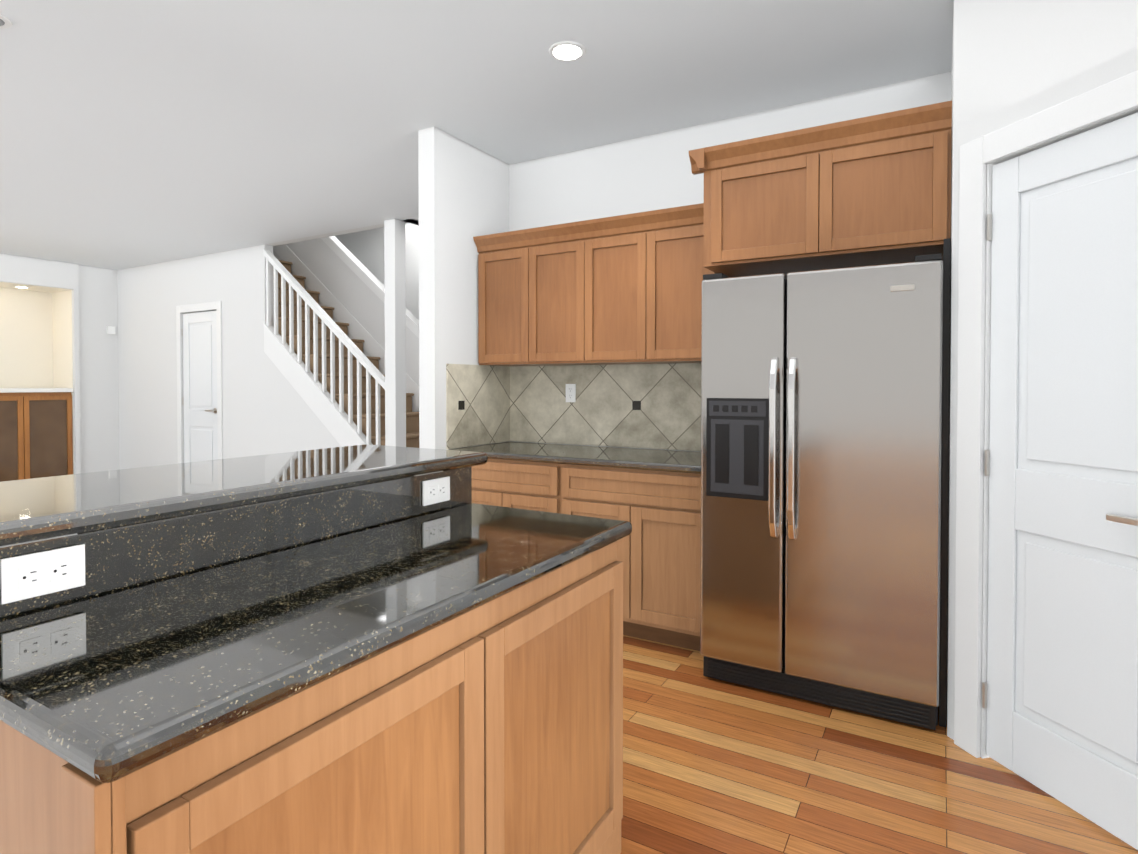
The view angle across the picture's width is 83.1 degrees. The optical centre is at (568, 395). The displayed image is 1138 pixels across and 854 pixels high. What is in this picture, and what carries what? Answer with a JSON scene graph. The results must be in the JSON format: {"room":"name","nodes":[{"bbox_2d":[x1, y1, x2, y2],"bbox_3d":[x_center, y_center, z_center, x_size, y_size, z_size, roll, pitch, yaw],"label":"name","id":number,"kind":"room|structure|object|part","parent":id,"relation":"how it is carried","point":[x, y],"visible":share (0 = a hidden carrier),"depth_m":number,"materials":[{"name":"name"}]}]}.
{"room":"kitchen","nodes":[
{"label":"kitchen","id":0,"kind":"room"},
{"bbox_2d":[0,253,119,473],"bbox_3d":[-7.983,-0.169,4.934,0.670,2.750,8.100,1,1,30],"label":"wall","id":1,"kind":"structure","parent":0,"point":[57,318],"depth_m":7.88,"materials":[{"name":"paint"}]},
{"bbox_2d":[107,326,115,333],"bbox_3d":[-5.784,-0.825,8.117,0.026,0.100,0.090,1,1,30],"label":"thermostat","id":2,"kind":"object","parent":1,"relation":"attached to","point":[110,329],"visible":0.98,"depth_m":8.11,"materials":[{"name":"white plastic"}]},
{"bbox_2d":[117,219,418,468],"bbox_3d":[-3.546,-0.826,6.974,5.050,4.000,0.100,1,1,30],"label":"wall","id":3,"kind":"structure","parent":0,"point":[266,408],"depth_m":6.99,"materials":[{"name":"paint"}]},
{"bbox_2d":[176,301,222,462],"bbox_3d":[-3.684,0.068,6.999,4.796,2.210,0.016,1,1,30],"label":"door frame","id":4,"kind":"structure","parent":3,"relation":"attached to","point":[217,306],"depth_m":7.22,"materials":[{"name":"paint"}]},
{"bbox_2d":[183,311,217,462],"bbox_3d":[-4.184,0.103,7.333,0.704,2.105,0.035,1,1,30],"label":"door","id":5,"kind":"structure","parent":3,"relation":"in","point":[200,377],"depth_m":7.33,"materials":[{"name":"paint"}]},
{"bbox_2d":[181,328,216,413],"bbox_3d":[-4.224,0.093,7.304,0.675,1.740,0.060,1,1,30],"label":"door hardware","id":6,"kind":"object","parent":5,"relation":"attached to","point":[214,410],"depth_m":7.18,"materials":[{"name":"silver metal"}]},
{"bbox_2d":[273,236,418,411],"bbox_3d":[-2.154,-0.831,7.289,4.500,4.480,0.138,1,1,30],"label":"wall","id":7,"kind":"structure","parent":0,"point":[345,282],"depth_m":7.43,"materials":[{"name":"paint"}]},
{"bbox_2d":[418,127,509,449],"bbox_3d":[-0.637,-0.154,3.996,0.120,2.750,0.710,1,1,30],"label":"wall","id":8,"kind":"structure","parent":0,"point":[468,193],"depth_m":3.75,"materials":[{"name":"paint"}]},
{"bbox_2d":[0,0,953,269],"bbox_3d":[-2.649,-2.215,3.425,13.500,1.390,10.900,1,1,30],"label":"ceiling","id":9,"kind":"structure","parent":0,"point":[138,132],"depth_m":3.19,"materials":[{"name":"paint"}]},
{"bbox_2d":[0,14,12,28],"bbox_3d":[-2.313,-1.497,2.560,0.150,0.021,0.150,1,1,30],"label":"recessed light","id":10,"kind":"object","parent":9,"relation":"in","point":[5,22],"visible":1,"depth_m":2.58,"materials":[{"name":"paint"}]},
{"bbox_2d":[548,41,585,60],"bbox_3d":[-0.008,-1.507,2.818,0.170,0.008,0.170,1,1,30],"label":"recessed light","id":11,"kind":"object","parent":9,"relation":"in","point":[567,51],"visible":1,"depth_m":2.81,"materials":[{"name":"paint"}]},
{"bbox_2d":[510,73,945,654],"bbox_3d":[1.839,-0.139,3.063,5.340,2.750,0.120,1,1,30],"label":"wall","id":12,"kind":"structure","parent":0,"point":[652,172],"depth_m":3.76,"materials":[{"name":"paint"}]},
{"bbox_2d":[475,235,536,365],"bbox_3d":[-0.296,-0.555,4.021,0.436,0.730,0.351,1,1,30],"label":"upper cabinet","id":13,"kind":"object","parent":12,"relation":"attached to","point":[507,268],"depth_m":3.87,"materials":[{"name":"brown wood"}]},
{"bbox_2d":[537,227,592,365],"bbox_3d":[0.010,-0.552,3.843,0.479,0.730,0.351,1,1,30],"label":"upper cabinet","id":14,"kind":"object","parent":12,"relation":"attached to","point":[564,258],"depth_m":3.67,"materials":[{"name":"brown wood"}]},
{"bbox_2d":[446,363,700,450],"bbox_3d":[0.127,0.066,3.622,1.579,0.498,0.634,1,1,30],"label":"backsplash","id":15,"kind":"structure","parent":12,"relation":"attached to","point":[653,406],"depth_m":3.93,"materials":[{"name":"tile"}]},
{"bbox_2d":[566,384,575,401],"bbox_3d":[0.010,-0.015,4.038,0.072,0.115,0.008,1,1,30],"label":"outlet","id":16,"kind":"object","parent":15,"relation":"attached to","point":[570,392],"visible":1,"depth_m":4.04,"materials":[{"name":"white plastic"}]},
{"bbox_2d":[593,219,668,364],"bbox_3d":[0.334,-0.549,3.655,0.478,0.730,0.351,1,1,30],"label":"upper cabinet","id":17,"kind":"object","parent":12,"relation":"attached to","point":[620,289],"depth_m":3.48,"materials":[{"name":"brown wood"}]},
{"bbox_2d":[657,211,716,363],"bbox_3d":[0.640,-0.546,3.478,0.437,0.730,0.351,1,1,30],"label":"upper cabinet","id":18,"kind":"object","parent":12,"relation":"attached to","point":[680,269],"depth_m":3.33,"materials":[{"name":"brown wood"}]},
{"bbox_2d":[689,100,951,277],"bbox_3d":[1.170,-0.871,3.002,1.053,0.535,0.633,1,1,30],"label":"upper cabinet","id":19,"kind":"object","parent":12,"relation":"attached to","point":[868,191],"visible":0.96,"depth_m":2.73,"materials":[{"name":"brown wood"}]},
{"bbox_2d":[620,635,1137,853],"bbox_3d":[-1.712,1.338,-0.184,18.800,0.100,16.300,1,1,30],"label":"floor","id":20,"kind":"structure","parent":0,"point":[713,766],"depth_m":2.07,"materials":[{"name":"brown wood"}]},
{"bbox_2d":[0,388,72,481],"bbox_3d":[-6.568,0.544,7.276,0.520,1.250,1.438,1,1,30],"label":"cabinet","id":21,"kind":"object","parent":20,"relation":"on","point":[36,439],"visible":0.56,"depth_m":7.47,"materials":[{"name":"brown wood"}]},
{"bbox_2d":[0,548,622,853],"bbox_3d":[-0.408,0.828,1.352,0.558,0.870,1.262,1,1,30],"label":"kitchen island","id":22,"kind":"object","parent":20,"relation":"on","point":[500,731],"depth_m":1.09,"materials":[{"name":"brown wood"}]},
{"bbox_2d":[0,500,631,799],"bbox_3d":[-0.390,0.371,1.349,0.564,0.040,1.295,1,1,30],"label":"island countertop","id":23,"kind":"structure","parent":22,"relation":"on","point":[121,685],"depth_m":1.00,"materials":[{"name":"black stone"}]},
{"bbox_2d":[0,544,84,603],"bbox_3d":[-0.873,0.295,1.071,0.008,0.072,0.115,1,1,30],"label":"outlet","id":24,"kind":"object","parent":23,"relation":"attached to","point":[35,573],"depth_m":1.07,"materials":[{"name":"white plastic"}]},
{"bbox_2d":[422,476,449,505],"bbox_3d":[-0.391,0.282,1.901,0.008,0.072,0.115,1,1,30],"label":"outlet","id":25,"kind":"object","parent":23,"relation":"attached to","point":[435,489],"depth_m":1.90,"materials":[{"name":"white plastic"}]},
{"bbox_3d":[-0.168,0.812,1.230,0.020,0.705,1.224,1,1,30],"label":"panel","id":26,"kind":"part","parent":22,"relation":"part of","materials":[{"name":"brown wood"}]},
{"bbox_2d":[273,260,418,447],"bbox_3d":[-2.326,-0.224,6.826,3.528,2.800,0.845,1,1,30],"label":"staircase","id":27,"kind":"structure","parent":20,"relation":"on","point":[412,429],"depth_m":6.71,"materials":[{"name":"wood"}]},
{"bbox_2d":[384,219,405,446],"bbox_3d":[-1.554,-0.182,5.754,0.130,2.750,0.130,1,1,30],"label":"column","id":28,"kind":"structure","parent":20,"relation":"on","point":[395,336],"depth_m":5.70,"materials":[{"name":"paint"}]},
{"bbox_2d":[263,249,384,446],"bbox_3d":[-2.376,-0.258,6.269,1.810,2.511,0.080,1,1,30],"label":"stair railing","id":29,"kind":"object","parent":28,"relation":"attached to","point":[340,425],"visible":0.73,"depth_m":6.29,"materials":[{"name":"paint"}]},
{"bbox_2d":[472,458,572,514],"bbox_3d":[-0.196,0.789,3.822,0.830,0.870,0.608,1,1,30],"label":"base cabinet","id":30,"kind":"object","parent":20,"relation":"on","point":[538,486],"depth_m":3.50,"materials":[{"name":"brown wood"}]},
{"bbox_2d":[573,466,700,650],"bbox_3d":[0.424,0.795,3.462,0.892,0.870,0.608,1,1,30],"label":"base cabinet","id":31,"kind":"object","parent":20,"relation":"on","point":[652,497],"depth_m":3.13,"materials":[{"name":"brown wood"}]},
{"bbox_2d":[453,442,700,473],"bbox_3d":[0.126,0.336,3.620,1.582,0.038,0.621,1,1,30],"label":"countertop","id":32,"kind":"structure","parent":31,"relation":"on","point":[613,458],"depth_m":3.43,"materials":[{"name":"grey stone"}]},
{"bbox_2d":[700,238,950,729],"bbox_3d":[1.153,0.324,2.868,0.928,1.830,0.858,1,1,30],"label":"fridge","id":33,"kind":"object","parent":20,"relation":"on","point":[825,398],"visible":1,"depth_m":2.52,"materials":[{"name":"grey metal"}]},
{"bbox_3d":[0.739,0.319,2.730,0.348,1.635,0.080,1,1,30],"label":"door","id":34,"kind":"part","parent":33,"relation":"part of","materials":[{"name":"silver metal"}]},
{"bbox_3d":[0.857,0.214,2.577,0.098,0.736,0.060,1,1,30],"label":"handle","id":35,"kind":"part","parent":33,"relation":"part of","materials":[{"name":"silver metal"}]},
{"bbox_3d":[1.133,0.322,2.502,0.547,1.635,0.080,1,1,30],"label":"door","id":36,"kind":"part","parent":33,"relation":"part of","materials":[{"name":"silver metal"}]},
{"bbox_2d":[942,5,953,704],"bbox_3d":[1.633,-0.132,2.639,0.120,2.750,0.780,1,1,30],"label":"wall","id":37,"kind":"structure","parent":0,"point":[949,75],"depth_m":2.50,"materials":[{"name":"paint"}]},
{"bbox_2d":[947,0,1137,757],"bbox_3d":[1.662,-0.115,1.526,0.120,2.750,1.700,0,1,-15],"label":"wall","id":38,"kind":"structure","parent":0,"point":[1016,60],"depth_m":2.13,"materials":[{"name":"paint"}]},
{"bbox_2d":[954,70,1137,757],"bbox_3d":[1.599,0.196,1.490,0.018,2.130,1.653,0,1,-15],"label":"door frame","id":39,"kind":"structure","parent":38,"relation":"attached to","point":[1118,96],"depth_m":2.21,"materials":[{"name":"paint"}]},
{"bbox_2d":[986,112,1137,849],"bbox_3d":[1.527,0.234,1.913,0.035,2.017,0.594,0,1,-15],"label":"pantry door","id":40,"kind":"structure","parent":38,"relation":"in","point":[1062,679],"depth_m":1.94,"materials":[{"name":"paint"}]},
{"bbox_2d":[982,214,1137,708],"bbox_3d":[1.495,0.234,1.922,0.406,1.690,0.420,1,1,30],"label":"hardware piece","id":41,"kind":"object","parent":40,"relation":"attached to","point":[1122,519],"depth_m":2.18,"materials":[{"name":"silver metal"}]}
]}

